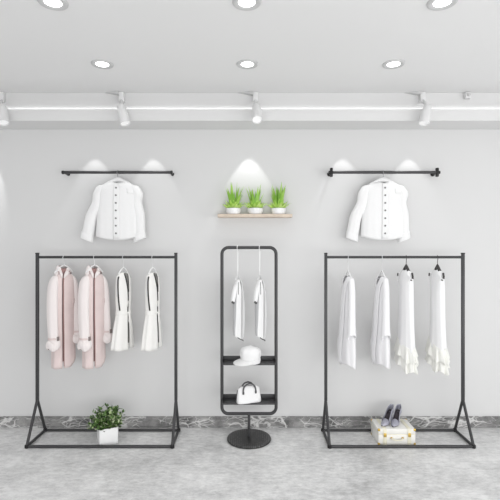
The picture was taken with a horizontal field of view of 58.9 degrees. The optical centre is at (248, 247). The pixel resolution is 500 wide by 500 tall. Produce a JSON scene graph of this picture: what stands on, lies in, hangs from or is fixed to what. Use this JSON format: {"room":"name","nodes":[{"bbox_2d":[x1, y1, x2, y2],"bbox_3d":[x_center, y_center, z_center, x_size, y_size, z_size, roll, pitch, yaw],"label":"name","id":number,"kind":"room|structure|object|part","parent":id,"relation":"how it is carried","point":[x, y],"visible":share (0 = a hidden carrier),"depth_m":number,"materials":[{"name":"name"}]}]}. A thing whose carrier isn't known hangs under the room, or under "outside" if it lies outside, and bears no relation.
{"room":"clothing store","nodes":[
{"label":"clothing store","id":0,"kind":"room"},
{"bbox_2d":[0,129,499,415],"bbox_3d":[0.000,0.135,4.019,8.600,2.930,0.120,0,0,0],"label":"wall","id":1,"kind":"structure","parent":0,"point":[43,209],"depth_m":3.96,"materials":[{"name":"white paint"}]},
{"bbox_2d":[0,92,8,125],"bbox_3d":[-2.081,-1.163,3.701,0.392,0.332,0.126,0,0,44],"label":"track spotlight","id":2,"kind":"object","parent":1,"relation":"attached to","point":[4,119],"visible":1,"depth_m":3.59,"materials":[{"name":"white metal"}]},
{"bbox_2d":[61,171,173,175],"bbox_3d":[-1.148,-0.659,3.902,0.962,0.031,0.114,0,0,0],"label":"wall rail","id":3,"kind":"object","parent":1,"relation":"attached to","point":[67,173],"visible":1,"depth_m":3.85,"materials":[{"name":"grey metal"}]},
{"bbox_3d":[-1.148,-0.659,3.860,0.954,0.025,0.025,0,0,0],"label":"rail","id":4,"kind":"part","parent":3,"relation":"part of","materials":[{"name":"grey metal"}]},
{"bbox_2d":[104,170,130,183],"bbox_3d":[-1.142,-0.607,3.860,0.250,0.139,0.041,0,0,0],"label":"clothes hanger","id":5,"kind":"object","parent":3,"relation":"hanging from","point":[117,179],"visible":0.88,"depth_m":3.85,"materials":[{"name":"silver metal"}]},
{"bbox_2d":[80,181,145,242],"bbox_3d":[-1.182,-0.319,3.854,0.570,0.543,0.123,0,0,0],"label":"shirt","id":6,"kind":"object","parent":5,"relation":"hanging from","point":[117,208],"visible":1,"depth_m":3.82,"materials":[{"name":"white fabric"}]},
{"bbox_2d":[105,91,130,125],"bbox_3d":[-1.076,-1.163,3.707,0.137,0.333,0.346,0,0,-41],"label":"track spotlight","id":7,"kind":"object","parent":1,"relation":"attached to","point":[124,120],"visible":1,"depth_m":3.59,"materials":[{"name":"white metal"}]},
{"bbox_2d":[0,109,499,128],"bbox_3d":[0.000,-1.109,3.823,8.400,0.097,0.268,0,0,0],"label":"ceiling beam","id":8,"kind":"structure","parent":1,"relation":"attached to","point":[18,118],"depth_m":3.69,"materials":[{"name":"white paint"}]},
{"bbox_2d":[0,416,499,427],"bbox_3d":[0.000,1.551,3.951,8.400,0.098,0.016,0,0,0],"label":"baseboard","id":9,"kind":"structure","parent":1,"relation":"attached to","point":[5,421],"depth_m":3.94,"materials":[{"name":"grey stone"}]},
{"bbox_2d":[239,91,262,123],"bbox_3d":[0.008,-1.166,3.653,0.172,0.327,0.312,0,0,-7],"label":"track spotlight","id":10,"kind":"object","parent":1,"relation":"attached to","point":[256,108],"visible":1,"depth_m":3.57,"materials":[{"name":"white metal"}]},
{"bbox_2d":[3,93,499,108],"bbox_3d":[0.000,-1.202,3.880,8.400,0.256,0.159,0,0,0],"label":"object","id":11,"kind":"structure","parent":1,"relation":"attached to","point":[12,100],"depth_m":3.80,"materials":[{"name":"white paint"}]},
{"bbox_2d":[218,214,291,217],"bbox_3d":[0.052,-0.281,3.894,0.648,0.027,0.130,0,0,0],"label":"wall shelf","id":12,"kind":"object","parent":1,"relation":"attached to","point":[219,215],"visible":1,"depth_m":3.83,"materials":[{"name":"brown wood"}]},
{"bbox_2d":[226,208,240,213],"bbox_3d":[-0.136,-0.322,3.891,0.130,0.053,0.130,0,0,0],"label":"pot","id":13,"kind":"object","parent":12,"relation":"on","point":[229,210],"depth_m":3.84,"materials":[{"name":"white ceramic"}]},
{"bbox_2d":[222,185,245,213],"bbox_3d":[-0.129,-0.440,3.889,0.225,0.290,0.181,0,0,-16],"label":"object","id":14,"kind":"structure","parent":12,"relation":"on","point":[233,207],"depth_m":3.85,"materials":[{"name":"green plant"}]},
{"bbox_2d":[244,186,265,213],"bbox_3d":[0.056,-0.427,3.890,0.195,0.264,0.210,0,0,-35],"label":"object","id":15,"kind":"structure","parent":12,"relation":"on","point":[255,206],"depth_m":3.85,"materials":[{"name":"green plant"}]},
{"bbox_2d":[247,208,262,213],"bbox_3d":[0.055,-0.322,3.891,0.138,0.053,0.138,0,0,0],"label":"pot","id":16,"kind":"object","parent":12,"relation":"on","point":[250,210],"depth_m":3.84,"materials":[{"name":"white ceramic"}]},
{"bbox_2d":[271,208,285,213],"bbox_3d":[0.259,-0.322,3.891,0.130,0.053,0.130,0,0,0],"label":"pot","id":17,"kind":"object","parent":12,"relation":"on","point":[274,210],"depth_m":3.84,"materials":[{"name":"white ceramic"}]},
{"bbox_2d":[268,183,290,213],"bbox_3d":[0.257,-0.434,3.908,0.218,0.278,0.207,0,0,30],"label":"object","id":18,"kind":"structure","parent":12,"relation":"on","point":[278,206],"depth_m":3.85,"materials":[{"name":"green plant"}]},
{"bbox_2d":[327,168,440,176],"bbox_3d":[1.179,-0.659,3.902,0.969,0.078,0.114,0,0,0],"label":"wall rail","id":19,"kind":"object","parent":1,"relation":"attached to","point":[331,172],"visible":1,"depth_m":3.85,"materials":[{"name":"grey metal"}]},
{"bbox_2d":[370,171,396,183],"bbox_3d":[1.168,-0.607,3.860,0.250,0.139,0.041,0,0,0],"label":"clothes hanger","id":20,"kind":"object","parent":19,"relation":"hanging from","point":[382,179],"visible":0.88,"depth_m":3.85,"materials":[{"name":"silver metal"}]},
{"bbox_2d":[346,181,409,241],"bbox_3d":[1.125,-0.319,3.854,0.564,0.543,0.123,0,0,0],"label":"shirt","id":21,"kind":"object","parent":20,"relation":"hanging from","point":[381,206],"visible":1,"depth_m":3.82,"materials":[{"name":"white fabric"}]},
{"bbox_3d":[1.179,-0.659,3.860,0.945,0.025,0.025,0,0,0],"label":"rail","id":22,"kind":"part","parent":19,"relation":"part of","materials":[{"name":"grey metal"}]},
{"bbox_2d":[405,91,431,125],"bbox_3d":[1.416,-1.163,3.676,0.172,0.333,0.248,0,0,0],"label":"track spotlight","id":23,"kind":"object","parent":1,"relation":"attached to","point":[425,116],"visible":1,"depth_m":3.60,"materials":[{"name":"white metal"}]},
{"bbox_2d":[464,92,470,98],"bbox_3d":[1.864,-1.300,3.772,0.050,0.055,0.055,0,0,0],"label":"bracket","id":24,"kind":"object","parent":1,"relation":"attached to","point":[467,95],"visible":1,"depth_m":3.76,"materials":[{"name":"white"}]},
{"bbox_2d":[0,0,499,92],"bbox_3d":[0.000,-1.380,1.000,8.600,0.100,6.400,0,0,0],"label":"ceiling","id":25,"kind":"structure","parent":0,"point":[153,46],"depth_m":2.95,"materials":[{"name":"white paint"}]},
{"bbox_2d":[37,0,68,10],"bbox_3d":[-1.060,-1.325,2.395,0.159,0.010,0.159,0,0,0],"label":"recessed light","id":26,"kind":"object","parent":25,"relation":"in","point":[56,5],"visible":1,"depth_m":2.41,"materials":[{"name":"grey"}]},
{"bbox_2d":[91,59,113,68],"bbox_3d":[-1.060,-1.325,3.202,0.159,0.010,0.159,0,0,0],"label":"recessed light","id":27,"kind":"object","parent":25,"relation":"in","point":[98,63],"visible":1,"depth_m":3.20,"materials":[{"name":"grey"}]},
{"bbox_2d":[232,0,260,10],"bbox_3d":[-0.012,-1.325,2.395,0.159,0.010,0.159,0,0,0],"label":"recessed light","id":28,"kind":"object","parent":25,"relation":"in","point":[244,5],"visible":1,"depth_m":2.41,"materials":[{"name":"grey"}]},
{"bbox_2d":[236,59,257,68],"bbox_3d":[-0.012,-1.325,3.202,0.159,0.010,0.159,0,0,0],"label":"recessed light","id":29,"kind":"object","parent":25,"relation":"in","point":[246,63],"visible":1,"depth_m":3.19,"materials":[{"name":"grey"}]},
{"bbox_2d":[382,59,404,68],"bbox_3d":[1.045,-1.325,3.202,0.159,0.010,0.159,0,0,0],"label":"recessed light","id":30,"kind":"object","parent":25,"relation":"in","point":[396,63],"visible":1,"depth_m":3.19,"materials":[{"name":"grey"}]},
{"bbox_2d":[426,0,457,10],"bbox_3d":[1.045,-1.325,2.395,0.159,0.010,0.159,0,0,0],"label":"recessed light","id":31,"kind":"object","parent":25,"relation":"in","point":[434,5],"visible":1,"depth_m":2.41,"materials":[{"name":"grey"}]},
{"bbox_2d":[0,428,499,499],"bbox_3d":[0.000,1.650,1.000,8.600,0.100,6.400,0,0,0],"label":"floor","id":32,"kind":"structure","parent":0,"point":[297,463],"depth_m":3.23,"materials":[{"name":"concrete"}]},
{"bbox_2d":[24,253,180,448],"bbox_3d":[-1.196,0.820,3.705,1.198,1.560,0.354,0,0,0],"label":"rack","id":33,"kind":"object","parent":32,"relation":"on","point":[37,402],"visible":1,"depth_m":3.71,"materials":[{"name":"grey metal"}]},
{"bbox_3d":[-1.778,1.428,3.634,0.023,0.327,0.197,0,0,0],"label":"leg","id":34,"kind":"part","parent":33,"relation":"part of","materials":[{"name":"grey metal"}]},
{"bbox_3d":[-1.778,0.664,3.722,0.024,1.235,0.024,0,0,0],"label":"post","id":35,"kind":"part","parent":33,"relation":"part of","materials":[{"name":"grey metal"}]},
{"bbox_3d":[-1.778,1.428,3.793,0.023,0.326,0.164,0,0,0],"label":"leg","id":36,"kind":"part","parent":33,"relation":"part of","materials":[{"name":"grey metal"}]},
{"bbox_2d":[85,255,102,272],"bbox_3d":[-1.298,0.134,3.722,0.020,0.147,0.172,0,0,36],"label":"clothes hanger","id":37,"kind":"object","parent":33,"relation":"hanging from","point":[94,255],"visible":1,"depth_m":3.72,"materials":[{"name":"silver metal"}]},
{"bbox_2d":[77,265,111,368],"bbox_3d":[-1.292,0.570,3.716,0.165,0.849,0.315,0,0,38],"label":"coat","id":38,"kind":"object","parent":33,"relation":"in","point":[94,321],"visible":0.98,"depth_m":3.67,"materials":[{"name":"pink fabric"}]},
{"bbox_3d":[-1.196,0.077,3.722,1.164,0.022,0.022,0,0,0],"label":"hanging rail","id":39,"kind":"part","parent":33,"relation":"part of","materials":[{"name":"grey metal"}]},
{"bbox_2d":[110,272,133,350],"bbox_3d":[-1.059,0.530,3.713,0.121,0.646,0.234,0,0,28],"label":"dress","id":40,"kind":"object","parent":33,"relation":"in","point":[122,336],"visible":1,"depth_m":3.67,"materials":[{"name":"white fabric"}]},
{"bbox_2d":[118,255,128,273],"bbox_3d":[-1.055,0.141,3.722,0.016,0.160,0.119,0,0,28],"label":"clothes hanger","id":41,"kind":"object","parent":33,"relation":"hanging from","point":[123,255],"visible":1,"depth_m":3.72,"materials":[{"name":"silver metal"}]},
{"bbox_3d":[-0.614,1.428,3.634,0.023,0.327,0.197,0,0,0],"label":"leg","id":42,"kind":"part","parent":33,"relation":"part of","materials":[{"name":"grey metal"}]},
{"bbox_3d":[-0.614,0.664,3.722,0.024,1.235,0.024,0,0,0],"label":"post","id":43,"kind":"part","parent":33,"relation":"part of","materials":[{"name":"grey metal"}]},
{"bbox_3d":[-0.614,1.428,3.793,0.023,0.326,0.164,0,0,0],"label":"leg","id":44,"kind":"part","parent":33,"relation":"part of","materials":[{"name":"grey metal"}]},
{"label":"clothes hanger","id":45,"kind":"object","parent":33,"relation":"hanging from","visible":0},
{"bbox_2d":[46,265,78,368],"bbox_3d":[-1.549,0.570,3.716,0.165,0.849,0.315,0,0,38],"label":"coat","id":46,"kind":"object","parent":45,"relation":"hanging from","point":[62,290],"visible":0.96,"depth_m":3.67,"materials":[{"name":"pink fabric"}]},
{"bbox_2d":[86,403,124,444],"bbox_3d":[-1.177,1.447,3.658,0.310,0.306,0.303,0,0,-12],"label":"potted plant","id":47,"kind":"object","parent":32,"relation":"on","point":[107,427],"visible":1,"depth_m":3.60,"materials":[{"name":"green plant"}]},
{"bbox_2d":[97,427,117,444],"bbox_3d":[-1.169,1.532,3.660,0.154,0.135,0.154,0,0,-26],"label":"pot","id":48,"kind":"object","parent":32,"relation":"on","point":[107,435],"depth_m":3.59,"materials":[{"name":"white ceramic"}]},
{"bbox_2d":[220,246,277,448],"bbox_3d":[-0.001,0.791,3.684,0.409,1.618,0.391,0,0,-42],"label":"display stand","id":49,"kind":"object","parent":32,"relation":"on","point":[248,438],"depth_m":3.69,"materials":[{"name":"grey metal"}]},
{"bbox_2d":[235,245,239,280],"bbox_3d":[-0.095,0.125,3.700,0.017,0.297,0.080,0,0,26],"label":"clothes hanger","id":50,"kind":"object","parent":49,"relation":"hanging from","point":[237,245],"visible":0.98,"depth_m":3.69,"materials":[{"name":"white paint"}]},
{"bbox_2d":[231,280,244,341],"bbox_3d":[-0.096,0.528,3.683,0.083,0.526,0.208,0,0,32],"label":"shirt","id":51,"kind":"object","parent":50,"relation":"hanging from","point":[237,297],"visible":0.99,"depth_m":3.66,"materials":[{"name":"white fabric"}]},
{"bbox_3d":[-0.119,0.538,3.659,0.040,0.378,0.026,0,0,32],"label":"panel","id":52,"kind":"part","parent":51,"relation":"part of","materials":[{"name":"grey fabric"}]},
{"bbox_3d":[-0.048,0.556,3.698,0.007,0.394,0.040,0,0,14],"label":"panel","id":53,"kind":"part","parent":51,"relation":"part of","materials":[{"name":"white fabric"}]},
{"bbox_3d":[-0.012,0.874,3.631,0.243,0.146,0.188,0,0,-38],"label":"cap","id":54,"kind":"part","parent":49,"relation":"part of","materials":[{"name":"white fabric"}]},
{"bbox_2d":[236,381,260,403],"bbox_3d":[-0.007,1.189,3.659,0.216,0.162,0.088,0,0,-19],"label":"handbag","id":55,"kind":"object","parent":49,"relation":"on","point":[246,394],"visible":1,"depth_m":3.63,"materials":[{"name":"white leather"}]},
{"bbox_3d":[0.004,1.148,3.636,0.121,0.081,0.017,0,0,-19],"label":"carry handle","id":56,"kind":"part","parent":55,"relation":"part of","materials":[{"name":"grey leather"}]},
{"bbox_2d":[222,394,275,404],"bbox_3d":[0.000,1.258,3.684,0.437,0.048,0.128,0,0,0],"label":"shelf","id":57,"kind":"object","parent":49,"relation":"on","point":[227,399],"depth_m":3.69,"materials":[{"name":"grey metal"}]},
{"bbox_2d":[222,356,275,364],"bbox_3d":[0.000,0.935,3.684,0.437,0.048,0.128,0,0,0],"label":"shelf","id":58,"kind":"object","parent":49,"relation":"on","point":[226,360],"depth_m":3.73,"materials":[{"name":"grey metal"}]},
{"bbox_3d":[0.012,0.874,3.650,0.175,0.144,0.162,0,0,-28],"label":"crown","id":59,"kind":"part","parent":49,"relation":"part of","materials":[{"name":"white fabric"}]},
{"bbox_2d":[257,245,261,280],"bbox_3d":[0.088,0.125,3.700,0.017,0.297,0.080,0,0,26],"label":"clothes hanger","id":60,"kind":"object","parent":49,"relation":"hanging from","point":[259,245],"visible":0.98,"depth_m":3.69,"materials":[{"name":"white paint"}]},
{"bbox_2d":[253,280,266,341],"bbox_3d":[0.088,0.528,3.683,0.082,0.526,0.208,0,0,32],"label":"shirt","id":61,"kind":"object","parent":60,"relation":"hanging from","point":[259,299],"visible":0.99,"depth_m":3.66,"materials":[{"name":"white fabric"}]},
{"bbox_3d":[0.064,0.538,3.659,0.040,0.378,0.026,0,0,32],"label":"panel","id":62,"kind":"part","parent":61,"relation":"part of","materials":[{"name":"grey fabric"}]},
{"bbox_3d":[0.136,0.556,3.698,0.007,0.394,0.039,0,0,13],"label":"panel","id":63,"kind":"part","parent":61,"relation":"part of","materials":[{"name":"white fabric"}]},
{"bbox_2d":[371,419,415,444],"bbox_3d":[1.200,1.533,3.688,0.308,0.134,0.248,0,0,0],"label":"suitcase","id":64,"kind":"object","parent":32,"relation":"on","point":[404,433],"visible":0.98,"depth_m":3.59,"materials":[{"name":"white leather"}]},
{"bbox_2d":[381,404,393,425],"bbox_3d":[1.160,1.402,3.716,0.068,0.126,0.219,0,0,40],"label":"shoe","id":65,"kind":"object","parent":64,"relation":"on","point":[387,417],"visible":0.99,"depth_m":3.73,"materials":[{"name":"grey leather"}]},
{"bbox_3d":[1.200,1.514,3.701,0.300,0.006,0.213,0,0,0],"label":"seam trim","id":66,"kind":"part","parent":64,"relation":"part of","materials":[{"name":"beige leather"}]},
{"bbox_3d":[1.200,1.491,3.701,0.304,0.046,0.217,0,0,0],"label":"lid","id":67,"kind":"part","parent":64,"relation":"part of","materials":[{"name":"white leather"}]},
{"bbox_2d":[391,404,401,426],"bbox_3d":[1.234,1.402,3.710,0.068,0.126,0.219,0,0,33],"label":"shoe","id":68,"kind":"object","parent":64,"relation":"on","point":[395,420],"visible":1,"depth_m":3.72,"materials":[{"name":"grey leather"}]},
{"bbox_2d":[321,253,475,448],"bbox_3d":[1.221,0.820,3.705,1.186,1.560,0.354,0,0,0],"label":"rack","id":69,"kind":"object","parent":32,"relation":"on","point":[462,403],"visible":1,"depth_m":3.71,"materials":[{"name":"grey metal"}]},
{"bbox_3d":[0.645,1.428,3.793,0.023,0.326,0.164,0,0,0],"label":"leg","id":70,"kind":"part","parent":69,"relation":"part of","materials":[{"name":"grey metal"}]},
{"bbox_3d":[0.645,0.664,3.722,0.024,1.235,0.024,0,0,0],"label":"post","id":71,"kind":"part","parent":69,"relation":"part of","materials":[{"name":"grey metal"}]},
{"bbox_3d":[0.645,1.428,3.634,0.023,0.327,0.197,0,0,0],"label":"leg","id":72,"kind":"part","parent":69,"relation":"part of","materials":[{"name":"grey metal"}]},
{"bbox_2d":[345,255,350,277],"bbox_3d":[0.834,0.156,3.722,0.016,0.190,0.132,0,0,-8],"label":"clothes hanger","id":73,"kind":"object","parent":69,"relation":"hanging from","point":[348,255],"visible":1,"depth_m":3.72,"materials":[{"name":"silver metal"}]},
{"bbox_2d":[337,276,355,369],"bbox_3d":[0.821,0.619,3.748,0.157,0.765,0.335,0,0,-8],"label":"tunic","id":74,"kind":"object","parent":73,"relation":"hanging from","point":[346,339],"visible":1,"depth_m":3.65,"materials":[{"name":"white fabric"}]},
{"bbox_3d":[1.221,0.077,3.722,1.152,0.022,0.022,0,0,0],"label":"hanging rail","id":75,"kind":"part","parent":69,"relation":"part of","materials":[{"name":"grey metal"}]},
{"bbox_2d":[403,255,409,270],"bbox_3d":[1.321,0.137,3.722,0.032,0.153,0.090,0,0,-10],"label":"clothes hanger","id":76,"kind":"object","parent":69,"relation":"hanging from","point":[406,267],"visible":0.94,"depth_m":3.71,"materials":[{"name":"grey"}]},
{"bbox_2d":[394,269,418,373],"bbox_3d":[1.318,0.603,3.718,0.173,0.859,0.284,0,0,-10],"label":"dress","id":77,"kind":"object","parent":76,"relation":"hanging from","point":[406,355],"visible":0.99,"depth_m":3.65,"materials":[{"name":"white fabric"}]},
{"bbox_2d":[434,255,440,270],"bbox_3d":[1.584,0.137,3.722,0.032,0.153,0.090,0,0,-4],"label":"clothes hanger","id":78,"kind":"object","parent":69,"relation":"hanging from","point":[437,267],"visible":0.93,"depth_m":3.71,"materials":[{"name":"grey metal"}]},
{"bbox_2d":[425,269,449,374],"bbox_3d":[1.581,0.606,3.717,0.173,0.864,0.284,0,0,-4],"label":"dress","id":79,"kind":"object","parent":78,"relation":"hanging from","point":[437,356],"visible":0.98,"depth_m":3.65,"materials":[{"name":"white fabric"}]},
{"bbox_3d":[1.797,1.428,3.793,0.023,0.326,0.164,0,0,0],"label":"leg","id":80,"kind":"part","parent":69,"relation":"part of","materials":[{"name":"grey metal"}]},
{"bbox_3d":[1.797,0.664,3.722,0.024,1.235,0.024,0,0,0],"label":"post","id":81,"kind":"part","parent":69,"relation":"part of","materials":[{"name":"grey metal"}]},
{"bbox_3d":[1.797,1.428,3.634,0.023,0.327,0.197,0,0,0],"label":"leg","id":82,"kind":"part","parent":69,"relation":"part of","materials":[{"name":"grey metal"}]},
{"label":"clothes hanger","id":83,"kind":"object","parent":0,"visible":0},
{"bbox_2d":[141,272,161,350],"bbox_3d":[-0.813,0.530,3.712,0.122,0.646,0.232,0,0,26],"label":"dress","id":84,"kind":"object","parent":83,"relation":"hanging from","point":[152,334],"visible":1,"depth_m":3.66,"materials":[{"name":"white fabric"}]},
{"label":"clothes hanger","id":85,"kind":"object","parent":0,"visible":0},
{"bbox_2d":[370,276,390,368],"bbox_3d":[1.109,0.620,3.747,0.150,0.763,0.324,0,0,-6],"label":"tunic","id":86,"kind":"object","parent":85,"relation":"hanging from","point":[380,334],"visible":1,"depth_m":3.66,"materials":[{"name":"white fabric"}]}
]}

